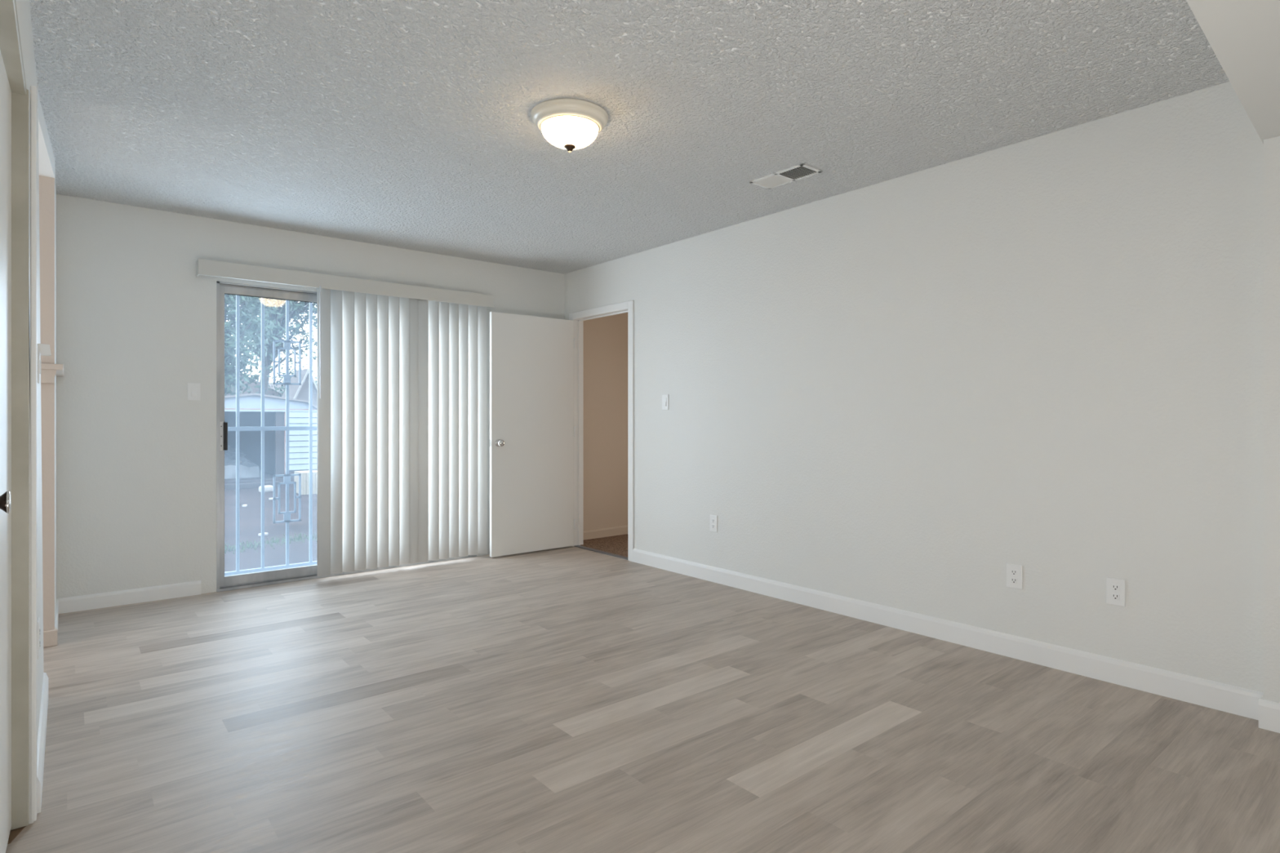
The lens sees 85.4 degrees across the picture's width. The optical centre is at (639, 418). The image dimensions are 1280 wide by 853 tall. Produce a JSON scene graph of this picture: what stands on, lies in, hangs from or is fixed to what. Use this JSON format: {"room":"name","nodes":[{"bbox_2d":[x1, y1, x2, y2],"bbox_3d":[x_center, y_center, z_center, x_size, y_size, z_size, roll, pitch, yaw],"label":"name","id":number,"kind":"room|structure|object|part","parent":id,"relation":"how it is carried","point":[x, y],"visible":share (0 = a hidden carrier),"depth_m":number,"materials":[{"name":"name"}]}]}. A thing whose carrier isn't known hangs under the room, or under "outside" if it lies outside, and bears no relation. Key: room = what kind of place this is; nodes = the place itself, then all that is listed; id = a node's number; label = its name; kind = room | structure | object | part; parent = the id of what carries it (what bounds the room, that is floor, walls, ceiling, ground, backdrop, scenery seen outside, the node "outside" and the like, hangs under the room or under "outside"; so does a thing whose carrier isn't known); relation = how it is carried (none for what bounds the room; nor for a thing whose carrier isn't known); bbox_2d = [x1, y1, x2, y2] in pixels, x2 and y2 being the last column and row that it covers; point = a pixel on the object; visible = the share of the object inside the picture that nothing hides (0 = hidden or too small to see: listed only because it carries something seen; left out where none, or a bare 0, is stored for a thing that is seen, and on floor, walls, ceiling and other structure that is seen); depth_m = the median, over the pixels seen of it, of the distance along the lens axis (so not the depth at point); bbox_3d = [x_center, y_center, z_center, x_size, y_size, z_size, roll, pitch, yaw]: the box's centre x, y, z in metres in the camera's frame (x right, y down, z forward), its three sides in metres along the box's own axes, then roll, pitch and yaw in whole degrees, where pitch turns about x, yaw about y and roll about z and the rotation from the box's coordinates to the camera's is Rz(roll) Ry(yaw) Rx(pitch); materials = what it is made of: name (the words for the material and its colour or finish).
{"room":"empty living room","nodes":[
{"label":"empty living room","id":0,"kind":"room"},
{"bbox_2d":[7,826,25,844],"bbox_3d":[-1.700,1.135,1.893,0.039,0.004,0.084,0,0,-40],"label":"floor","id":1,"kind":"structure","parent":0,"point":[13,833],"depth_m":1.89,"materials":[{"name":"brown"}]},
{"bbox_2d":[15,0,44,824],"bbox_3d":[-1.378,-0.085,1.456,0.128,2.440,3.400,0,0,-40],"label":"wall","id":2,"kind":"structure","parent":0,"point":[23,6],"depth_m":2.48,"materials":[{"name":"white paint"}]},
{"bbox_2d":[0,49,11,852],"bbox_3d":[-1.236,0.107,1.304,0.070,2.020,1.564,0,0,-40],"label":"door","id":3,"kind":"structure","parent":2,"relation":"in","point":[5,89],"depth_m":1.78,"materials":[{"name":"white paint"}]},
{"bbox_3d":[-1.294,0.169,1.396,0.031,0.045,0.045,0,0,-40],"label":"knob","id":4,"kind":"part","parent":3,"relation":"part of","materials":[{"name":"black"}]},
{"bbox_2d":[0,0,29,830],"bbox_3d":[-1.250,0.108,1.292,0.118,2.047,1.587,0,0,-40],"label":"door frame","id":5,"kind":"structure","parent":2,"relation":"attached to","point":[11,49],"depth_m":1.91,"materials":[{"name":"beige paint"}]},
{"bbox_2d":[30,85,37,822],"bbox_3d":[-1.719,0.099,1.967,0.014,2.067,0.057,0,0,-40],"label":"door frame","id":6,"kind":"structure","parent":2,"relation":"attached to","point":[33,95],"depth_m":1.95,"materials":[{"name":"white paint"}]},
{"bbox_2d":[37,617,39,659],"bbox_3d":[-1.933,0.705,2.230,0.008,0.118,0.078,0,0,-40],"label":"wall outlet","id":7,"kind":"object","parent":2,"relation":"attached to","point":[38,626],"visible":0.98,"depth_m":2.20,"materials":[{"name":"white plastic"}]},
{"bbox_3d":[-1.934,0.705,2.229,0.006,0.118,0.078,0,0,-40],"label":"wall plate","id":8,"kind":"part","parent":7,"relation":"part of","materials":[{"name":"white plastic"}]},
{"bbox_2d":[36,672,48,813],"bbox_3d":[-2.069,1.081,2.402,0.015,0.108,1.060,0,0,-40],"label":"baseboard","id":9,"kind":"structure","parent":2,"relation":"attached to","point":[44,701],"depth_m":2.28,"materials":[{"name":"white paint"}]},
{"bbox_2d":[37,343,51,383],"bbox_3d":[-2.137,-0.197,2.489,0.037,0.140,0.072,0,0,-40],"label":"light switch","id":10,"kind":"object","parent":2,"relation":"attached to","point":[44,349],"visible":0.94,"depth_m":2.47,"materials":[{"name":"white plastic"}]},
{"bbox_3d":[-2.149,-0.196,2.479,0.006,0.138,0.072,0,0,-40],"label":"wall plate","id":11,"kind":"part","parent":10,"relation":"part of","materials":[{"name":"white plastic"}]},
{"bbox_2d":[36,83,54,177],"bbox_3d":[-3.419,-1.316,3.004,1.353,0.218,1.827,0,0,-40],"label":"wall","id":12,"kind":"structure","parent":0,"point":[46,155],"depth_m":3.16,"materials":[{"name":"white paint"}]},
{"bbox_2d":[39,168,56,631],"bbox_3d":[-3.685,-0.085,3.326,1.352,2.440,0.712,0,0,-40],"label":"wall","id":13,"kind":"structure","parent":0,"point":[47,187],"depth_m":3.47,"materials":[{"name":"white paint"}]},
{"bbox_2d":[43,629,57,647],"bbox_3d":[-3.408,1.096,3.078,1.264,0.078,0.026,0,0,-40],"label":"trim","id":14,"kind":"structure","parent":13,"relation":"attached to","point":[50,637],"depth_m":3.45,"materials":[{"name":"beige paint"}]},
{"bbox_2d":[40,363,63,382],"bbox_3d":[-3.604,-0.225,3.372,1.236,0.096,0.739,0,0,-40],"label":"mantel shelf","id":15,"kind":"object","parent":13,"relation":"attached to","point":[48,371],"visible":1,"depth_m":3.45,"materials":[{"name":"beige paint"}]},
{"bbox_3d":[-3.372,-0.210,3.109,1.160,0.066,0.019,0,0,-40],"label":"crown moulding","id":16,"kind":"part","parent":15,"relation":"part of","materials":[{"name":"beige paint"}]},
{"bbox_2d":[54,599,58,629],"bbox_3d":[-3.161,1.091,3.760,0.010,0.088,0.711,0,0,-40],"label":"baseboard","id":17,"kind":"structure","parent":13,"relation":"attached to","point":[57,601],"depth_m":3.73,"materials":[{"name":"white paint"}]},
{"bbox_2d":[56,194,564,598],"bbox_3d":[-2.563,-0.085,4.805,4.968,2.440,0.140,0,0,-40],"label":"wall","id":18,"kind":"structure","parent":0,"point":[136,323],"depth_m":4.33,"materials":[{"name":"white paint"}]},
{"bbox_2d":[56,580,200,613],"bbox_3d":[-3.111,1.091,4.253,0.715,0.088,0.013,0,0,-40],"label":"baseboard","id":19,"kind":"structure","parent":18,"relation":"attached to","point":[96,601],"depth_m":4.23,"materials":[{"name":"white paint"}]},
{"bbox_2d":[187,382,200,400],"bbox_3d":[-2.864,-0.172,4.458,0.072,0.112,0.012,0,0,-40],"label":"light switch","id":20,"kind":"object","parent":18,"relation":"attached to","point":[193,388],"visible":1,"depth_m":4.46,"materials":[{"name":"white plastic"}]},
{"bbox_3d":[-2.864,-0.172,4.457,0.033,0.066,0.004,0,0,-40],"label":"rocker frame","id":21,"kind":"part","parent":20,"relation":"part of","materials":[{"name":"white plastic"}]},
{"bbox_2d":[195,258,493,576],"bbox_3d":[-2.027,0.047,5.078,2.062,2.116,0.122,0,0,-40],"label":"vertical blind","id":22,"kind":"object","parent":18,"relation":"attached to","point":[402,369],"visible":1,"depth_m":5.20,"materials":[{"name":"white plastic"}]},
{"bbox_2d":[216,280,476,591],"bbox_3d":[-2.090,0.118,5.166,1.845,2.035,0.136,0,0,-40],"label":"door","id":23,"kind":"structure","parent":18,"relation":"in","point":[227,583],"depth_m":4.59,"materials":[{"name":"metal"}]},
{"bbox_3d":[-2.760,0.116,4.569,0.026,0.194,0.009,0,0,-40],"label":"handle plate","id":24,"kind":"part","parent":23,"relation":"part of","materials":[{"name":"white metal"}]},
{"bbox_3d":[-2.425,0.116,4.869,0.919,1.987,0.030,0,0,-40],"label":"sliding panel","id":25,"kind":"part","parent":23,"relation":"part of","materials":[{"name":"glass"}]},
{"bbox_2d":[583,524,627,540],"bbox_3d":[0.154,1.090,7.012,2.032,0.090,0.013,0,0,-40],"label":"baseboard","id":26,"kind":"structure","parent":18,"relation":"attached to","point":[622,530],"depth_m":6.60,"materials":[{"name":"beige paint"}]},
{"bbox_2d":[580,533,627,556],"bbox_3d":[0.922,1.134,6.027,2.102,0.009,2.520,0,0,-40],"label":"floor","id":27,"kind":"structure","parent":0,"point":[615,544],"depth_m":6.22,"materials":[{"name":"brown carpet"}]},
{"bbox_2d":[583,312,627,530],"bbox_3d":[0.991,-0.085,6.077,2.132,2.440,2.710,0,0,-40],"label":"wall","id":28,"kind":"structure","parent":0,"point":[605,338],"depth_m":6.62,"materials":[{"name":"beige paint"}]},
{"bbox_2d":[29,0,1229,274],"bbox_3d":[-0.499,-1.365,3.328,3.668,0.120,5.047,0,0,-40],"label":"ceiling","id":29,"kind":"structure","parent":0,"point":[405,124],"depth_m":2.83,"materials":[{"name":"white paint"}]},
{"bbox_2d":[530,97,608,153],"bbox_3d":[-0.303,-1.224,2.992,0.332,0.160,0.332,0,0,-40],"label":"ceiling light","id":30,"kind":"object","parent":29,"relation":"attached to","point":[569,124],"visible":1,"depth_m":2.90,"materials":[{"name":"beige glass"}]},
{"bbox_2d":[748,163,822,189],"bbox_3d":[0.781,-1.299,3.738,0.175,0.012,0.360,0,0,-40],"label":"ceiling vent","id":31,"kind":"object","parent":29,"relation":"in","point":[801,171],"visible":1,"depth_m":3.72,"materials":[{"name":"white metal"}]},
{"bbox_2d":[1186,0,1279,143],"bbox_3d":[0.421,-1.224,0.329,6.068,0.402,1.070,0,0,-40],"label":"ceiling soffit","id":32,"kind":"structure","parent":29,"relation":"attached to","point":[1243,36],"depth_m":1.91,"materials":[{"name":"white paint"}]},
{"bbox_2d":[5,546,1279,852],"bbox_3d":[-0.172,1.135,0.929,6.018,0.001,9.042,0,0,-40],"label":"floor","id":33,"kind":"structure","parent":0,"point":[570,699],"depth_m":2.49,"materials":[{"name":"beige laminate"}]},
{"bbox_2d":[564,81,1263,692],"bbox_3d":[0.851,-0.085,4.494,0.100,2.440,4.967,0,0,-40],"label":"wall","id":34,"kind":"structure","parent":0,"point":[1043,355],"depth_m":3.36,"materials":[{"name":"white paint"}]},
{"bbox_2d":[568,300,634,561],"bbox_3d":[-0.302,0.099,5.880,0.114,2.075,0.907,0,0,-40],"label":"doorway","id":35,"kind":"structure","parent":34,"relation":"in","point":[580,317],"depth_m":6.05,"materials":[{"name":"white paint"}]},
{"bbox_2d":[489,311,575,557],"bbox_3d":[-0.876,0.129,5.857,0.816,1.988,0.106,0,0,-40],"label":"door","id":36,"kind":"structure","parent":35,"relation":"attached to","point":[532,429],"depth_m":5.85,"materials":[{"name":"white paint"}]},
{"bbox_3d":[-1.131,0.200,5.626,0.062,0.062,0.068,0,0,-40],"label":"knob","id":37,"kind":"part","parent":36,"relation":"part of","materials":[{"name":"silver metal"}]},
{"bbox_2d":[662,394,668,409],"bbox_3d":[0.188,-0.123,5.210,0.012,0.115,0.070,0,0,-40],"label":"light switch","id":38,"kind":"object","parent":34,"relation":"attached to","point":[664,397],"visible":1,"depth_m":5.20,"materials":[{"name":"white plastic"}]},
{"bbox_2d":[710,515,717,532],"bbox_3d":[0.511,0.730,4.821,0.008,0.115,0.070,0,0,-40],"label":"wall outlet","id":39,"kind":"object","parent":34,"relation":"attached to","point":[713,519],"visible":1,"depth_m":4.82,"materials":[{"name":"white plastic"}]},
{"bbox_2d":[630,548,1263,719],"bbox_3d":[1.134,1.083,4.063,0.013,0.105,3.809,0,0,-40],"label":"baseboard","id":40,"kind":"structure","parent":34,"relation":"attached to","point":[1227,698],"depth_m":3.33,"materials":[{"name":"white paint"}]},
{"bbox_2d":[1006,563,1022,589],"bbox_3d":[1.775,0.749,3.291,0.008,0.113,0.072,0,0,-40],"label":"wall outlet","id":41,"kind":"object","parent":34,"relation":"attached to","point":[1014,572],"visible":1,"depth_m":3.29,"materials":[{"name":"white plastic"}]},
{"bbox_2d":[1010,568,1017,575],"bbox_3d":[1.773,0.730,3.289,0.004,0.028,0.033,0,0,-40],"label":"socket","id":42,"kind":"object","parent":41,"relation":"attached to","point":[1013,571],"depth_m":3.29,"materials":[{"name":"white plastic"}]},
{"bbox_2d":[1010,577,1017,584],"bbox_3d":[1.773,0.769,3.289,0.004,0.028,0.033,0,0,-40],"label":"socket","id":43,"kind":"object","parent":41,"relation":"attached to","point":[1013,580],"depth_m":3.29,"materials":[{"name":"white plastic"}]},
{"bbox_2d":[1106,577,1125,607],"bbox_3d":[2.038,0.743,2.972,0.008,0.115,0.070,0,0,-40],"label":"wall outlet","id":44,"kind":"object","parent":34,"relation":"attached to","point":[1115,588],"visible":1,"depth_m":2.97,"materials":[{"name":"white plastic"}]},
{"bbox_2d":[1111,583,1119,591],"bbox_3d":[2.036,0.724,2.971,0.004,0.028,0.033,0,0,-40],"label":"socket","id":45,"kind":"object","parent":44,"relation":"attached to","point":[1114,587],"depth_m":2.97,"materials":[{"name":"white plastic"}]},
{"bbox_2d":[1111,592,1119,599],"bbox_3d":[2.036,0.763,2.971,0.004,0.028,0.033,0,0,-40],"label":"socket","id":46,"kind":"object","parent":44,"relation":"attached to","point":[1114,596],"depth_m":2.97,"materials":[{"name":"white plastic"}]},
{"bbox_2d":[1263,136,1279,702],"bbox_3d":[3.697,0.051,0.982,0.183,2.168,4.206,0,0,-40],"label":"wall pier","id":47,"kind":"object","parent":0,"point":[1271,145],"visible":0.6,"depth_m":2.53,"materials":[{"name":"white paint"}]},
{"bbox_2d":[1258,695,1279,733],"bbox_3d":[3.614,1.083,0.986,0.084,0.105,4.118,0,0,-40],"label":"baseboard","id":48,"kind":"object","parent":47,"relation":"attached to","point":[1268,711],"visible":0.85,"depth_m":2.52,"materials":[{"name":"white paint"}]},
{"label":"outside","id":49,"kind":"structure","parent":0,"visible":0},
{"bbox_2d":[224,484,316,572],"bbox_3d":[-20.153,1.255,32.255,90.000,0.030,64.593,0,0,-40],"label":"ground","id":50,"kind":"structure","parent":49,"point":[250,516],"depth_m":7.93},
{"bbox_2d":[224,481,279,489],"bbox_3d":[-7.035,1.210,12.366,1.100,0.110,0.130,0,0,-40],"label":"timber beam","id":51,"kind":"structure","parent":50,"relation":"on","point":[251,485],"depth_m":12.34,"materials":[{"name":"brown wood"}]},
{"bbox_2d":[224,375,284,395],"bbox_3d":[-13.878,-0.405,29.133,11.300,3.320,7.400,0,0,-40],"label":"house","id":52,"kind":"structure","parent":50,"relation":"on","point":[254,389],"depth_m":24.55,"materials":[{"name":"grey paint"}]},
{"bbox_2d":[224,293,292,395],"bbox_3d":[-9.385,-1.272,15.518,2.931,5.080,2.780,0,0,-40],"label":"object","id":53,"kind":"object","parent":50,"relation":"on","point":[251,322],"visible":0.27,"depth_m":15.52,"materials":[{"name":"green plant"}]},
{"bbox_2d":[257,532,268,536],"bbox_3d":[-4.036,1.243,7.431,0.050,0.030,0.090,0,0,28],"label":"scrap","id":54,"kind":"object","parent":50,"relation":"on","point":[265,533],"visible":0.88,"depth_m":7.42,"materials":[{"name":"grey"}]},
{"bbox_2d":[258,484,272,492],"bbox_3d":[-6.385,1.205,11.846,0.120,0.120,0.220,0,0,33],"label":"sack","id":55,"kind":"object","parent":50,"relation":"on","point":[268,488],"visible":0.69,"depth_m":11.81,"materials":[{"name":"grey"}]},
{"bbox_2d":[224,393,316,484],"bbox_3d":[-7.920,0.403,13.783,2.840,1.745,2.500,0,0,-40],"label":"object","id":56,"kind":"object","parent":50,"relation":"on","point":[250,404],"visible":0.26,"depth_m":13.38,"materials":[{"name":"white metal"}]},
{"bbox_2d":[224,444,261,479],"bbox_3d":[-8.307,0.754,13.631,1.350,0.763,1.600,0,0,-40],"label":"tarp","id":57,"kind":"object","parent":56,"relation":"on","point":[247,468],"visible":0.37,"depth_m":13.38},
{"bbox_3d":[-7.231,-0.292,12.847,2.630,0.305,0.020,0,0,-40],"label":"gable panel","id":58,"kind":"part","parent":56,"relation":"part of","materials":[{"name":"white metal"}]},
{"bbox_3d":[-6.862,0.564,13.216,0.150,1.382,0.060,0,0,-40],"label":"plywood post","id":59,"kind":"part","parent":56,"relation":"part of","materials":[{"name":"brown wood"}]},
{"bbox_3d":[-6.442,1.135,13.485,0.840,0.240,0.080,0,0,-40],"label":"sill","id":60,"kind":"part","parent":56,"relation":"part of","materials":[{"name":"white"}]},
{"bbox_3d":[-6.409,0.437,13.466,0.815,1.114,0.032,0,0,-40],"label":"ribbed door panel","id":61,"kind":"part","parent":56,"relation":"part of","materials":[{"name":"white metal"}]},
{"bbox_2d":[224,533,316,554],"bbox_3d":[-3.762,1.240,6.938,0.733,0.050,1.522,0,0,36],"label":"grass","id":62,"kind":"structure","parent":50,"relation":"on","point":[299,535],"depth_m":6.99,"materials":[{"name":"green plant"}]},
{"bbox_2d":[226,294,316,395],"bbox_3d":[-10.428,-2.784,19.732,5.783,8.100,3.430,0,0,-30],"label":"tree","id":63,"kind":"object","parent":50,"relation":"on","point":[300,308],"visible":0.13,"depth_m":19.54,"materials":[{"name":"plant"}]},
{"bbox_2d":[268,356,316,396],"bbox_3d":[-12.165,-0.472,24.887,2.272,3.506,1.909,0,0,-40],"label":"bush","id":64,"kind":"object","parent":50,"relation":"on","point":[290,371],"visible":0.06,"depth_m":24.58,"materials":[{"name":"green plant"}]},
{"bbox_2d":[281,368,316,406],"bbox_3d":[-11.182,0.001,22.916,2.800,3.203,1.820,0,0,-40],"label":"house","id":65,"kind":"structure","parent":50,"relation":"on","point":[301,392],"depth_m":22.31,"materials":[{"name":"grey paint"}]},
{"bbox_2d":[293,470,316,494],"bbox_3d":[-5.424,1.080,11.852,0.770,0.370,0.515,0,0,-40],"label":"crate","id":66,"kind":"object","parent":50,"relation":"on","point":[304,474],"visible":0.25,"depth_m":11.52,"materials":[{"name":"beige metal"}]},
{"bbox_3d":[-2.194,1.211,5.404,2.900,0.128,0.312,0,0,-40],"label":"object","id":67,"kind":"structure","parent":50,"relation":"on","visible":0},
{"bbox_2d":[224,295,316,576],"bbox_3d":[-2.203,0.100,5.286,1.935,2.090,0.033,0,0,-40],"label":"security gate","id":68,"kind":"object","parent":67,"relation":"on","point":[286,344],"visible":0.28,"depth_m":4.97,"materials":[{"name":"white metal"}]},
{"bbox_3d":[-2.204,1.070,5.287,1.865,0.030,0.022,0,0,-40],"label":"cross rail","id":69,"kind":"part","parent":68,"relation":"part of","materials":[{"name":"white metal"}]},
{"bbox_3d":[-2.204,0.072,5.287,1.865,0.029,0.022,0,0,-40],"label":"cross rail","id":70,"kind":"part","parent":68,"relation":"part of","materials":[{"name":"white metal"}]}
]}

